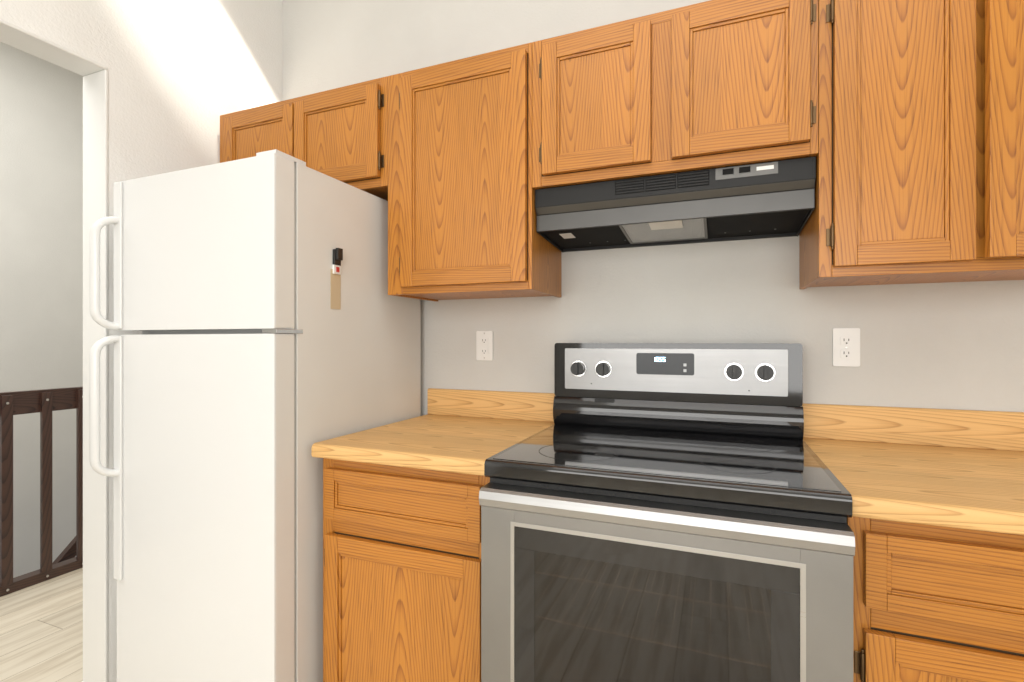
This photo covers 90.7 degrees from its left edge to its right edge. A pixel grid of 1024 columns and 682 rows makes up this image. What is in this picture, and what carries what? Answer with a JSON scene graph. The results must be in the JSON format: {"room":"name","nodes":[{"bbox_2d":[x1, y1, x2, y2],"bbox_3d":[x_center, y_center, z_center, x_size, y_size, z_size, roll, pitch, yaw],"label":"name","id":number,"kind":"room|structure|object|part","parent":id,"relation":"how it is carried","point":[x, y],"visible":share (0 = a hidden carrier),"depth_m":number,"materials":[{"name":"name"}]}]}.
{"room":"kitchen","nodes":[
{"label":"kitchen","id":0,"kind":"room"},
{"bbox_2d":[0,568,82,681],"bbox_3d":[-0.115,1.272,0.460,5.910,0.120,6.020,0,0,22],"label":"floor","id":1,"kind":"structure","parent":0,"point":[41,631],"depth_m":2.10,"materials":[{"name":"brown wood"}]},
{"bbox_2d":[89,149,420,681],"bbox_3d":[-0.834,0.345,1.802,0.717,1.734,0.798,0,0,22],"label":"refrigerator","id":2,"kind":"object","parent":1,"relation":"on","point":[267,315],"visible":0.94,"depth_m":1.50,"materials":[{"name":"white metal"}]},
{"bbox_3d":[-1.276,0.127,1.588,0.056,1.266,0.069,0,0,22],"label":"handle","id":3,"kind":"part","parent":2,"relation":"part of","materials":[{"name":"white plastic"}]},
{"bbox_2d":[323,458,489,681],"bbox_3d":[-0.192,0.775,1.666,0.548,0.874,0.638,0,0,22],"label":"base cabinet","id":4,"kind":"object","parent":1,"relation":"on","point":[401,574],"visible":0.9,"depth_m":1.38,"materials":[{"name":"brown wood"}]},
{"bbox_2d":[311,388,554,475],"bbox_3d":[-0.199,0.265,1.661,0.558,0.144,0.654,0,0,22],"label":"countertop","id":5,"kind":"structure","parent":4,"relation":"on","point":[462,431],"depth_m":1.62,"materials":[{"name":"beige wood"}]},
{"bbox_2d":[479,343,854,681],"bbox_3d":[0.398,0.610,1.369,0.762,1.205,0.678,0,0,22],"label":"stove","id":6,"kind":"object","parent":1,"relation":"on","point":[666,512],"visible":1,"depth_m":1.12,"materials":[{"name":"metal"}]},
{"bbox_2d":[847,517,1023,681],"bbox_3d":[1.199,0.775,1.104,0.916,0.874,0.638,0,0,22],"label":"base cabinet","id":7,"kind":"object","parent":1,"relation":"on","point":[932,603],"visible":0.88,"depth_m":0.94,"materials":[{"name":"brown wood"}]},
{"bbox_2d":[802,403,1023,534],"bbox_3d":[1.205,0.265,1.093,0.936,0.144,0.654,0,0,22],"label":"countertop","id":8,"kind":"structure","parent":7,"relation":"on","point":[956,468],"depth_m":1.25,"materials":[{"name":"beige wood"}]},
{"bbox_2d":[0,42,82,577],"bbox_3d":[-3.778,0.422,2.004,0.120,4.820,6.140,0,0,22],"label":"wall","id":9,"kind":"structure","parent":0,"point":[41,223],"depth_m":3.36,"materials":[{"name":"paint"}]},
{"bbox_2d":[0,0,281,681],"bbox_3d":[-1.659,-0.328,1.083,0.120,3.320,6.020,0,0,22],"label":"wall","id":10,"kind":"structure","parent":0,"point":[183,75],"depth_m":1.84,"materials":[{"name":"paint"}]},
{"bbox_2d":[0,19,107,681],"bbox_3d":[-1.573,0.149,1.295,0.135,2.126,0.958,0,0,22],"label":"door frame","id":11,"kind":"structure","parent":10,"relation":"attached to","point":[94,74],"depth_m":1.69,"materials":[{"name":"white paint"}]},
{"bbox_2d":[282,0,1023,415],"bbox_3d":[1.006,-0.328,1.592,4.680,3.320,0.120,0,0,22],"label":"wall","id":12,"kind":"structure","parent":0,"point":[950,346],"depth_m":1.74,"materials":[{"name":"beige paint"}]},
{"bbox_2d":[220,76,387,200],"bbox_3d":[-0.757,-0.732,2.054,0.822,0.381,0.343,0,0,22],"label":"upper cabinet","id":13,"kind":"object","parent":12,"relation":"attached to","point":[340,133],"visible":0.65,"depth_m":1.84,"materials":[{"name":"brown wood"}]},
{"bbox_2d":[388,42,560,301],"bbox_3d":[-0.129,-0.541,1.800,0.532,0.762,0.343,0,0,22],"label":"upper cabinet","id":14,"kind":"object","parent":12,"relation":"attached to","point":[462,219],"visible":0.98,"depth_m":1.64,"materials":[{"name":"brown wood"}]},
{"bbox_2d":[476,331,492,359],"bbox_3d":[-0.107,0.018,1.972,0.070,0.115,0.009,0,0,22],"label":"outlet","id":15,"kind":"object","parent":12,"relation":"attached to","point":[484,345],"visible":1,"depth_m":1.97,"materials":[{"name":"white plastic"}]},
{"bbox_2d":[532,0,817,189],"bbox_3d":[0.473,-0.698,1.556,0.765,0.449,0.343,0,0,22],"label":"upper cabinet","id":16,"kind":"object","parent":12,"relation":"attached to","point":[710,84],"visible":1,"depth_m":1.38,"materials":[{"name":"brown wood"}]},
{"bbox_2d":[535,156,815,251],"bbox_3d":[0.480,-0.398,1.572,0.759,0.146,0.308,0,0,22],"label":"range hood","id":17,"kind":"object","parent":16,"relation":"attached to","point":[774,199],"visible":1,"depth_m":1.46,"materials":[{"name":"black paint"}]},
{"bbox_2d":[833,328,859,366],"bbox_3d":[1.006,0.019,1.522,0.070,0.115,0.008,0,0,22],"label":"duplex electrical outlet","id":18,"kind":"object","parent":12,"relation":"attached to","point":[846,346],"visible":1,"depth_m":1.52,"materials":[{"name":"white plastic"}]},
{"bbox_2d":[799,0,1023,288],"bbox_3d":[1.107,-0.541,1.284,0.612,0.762,0.374,0,0,22],"label":"upper cabinet","id":19,"kind":"object","parent":12,"relation":"attached to","point":[920,167],"visible":1,"depth_m":1.19,"materials":[{"name":"brown wood"}]},
{"bbox_3d":[-3.356,2.772,1.769,1.080,0.120,6.020,0,0,22],"label":"floor","id":20,"kind":"structure","parent":0,"visible":0},
{"bbox_2d":[0,386,82,596],"bbox_3d":[-2.558,1.444,2.509,0.365,2.563,3.950,0,0,22],"label":"railing","id":21,"kind":"object","parent":20,"relation":"on","point":[45,403],"depth_m":2.54,"materials":[{"name":"brown wood"}]}
]}

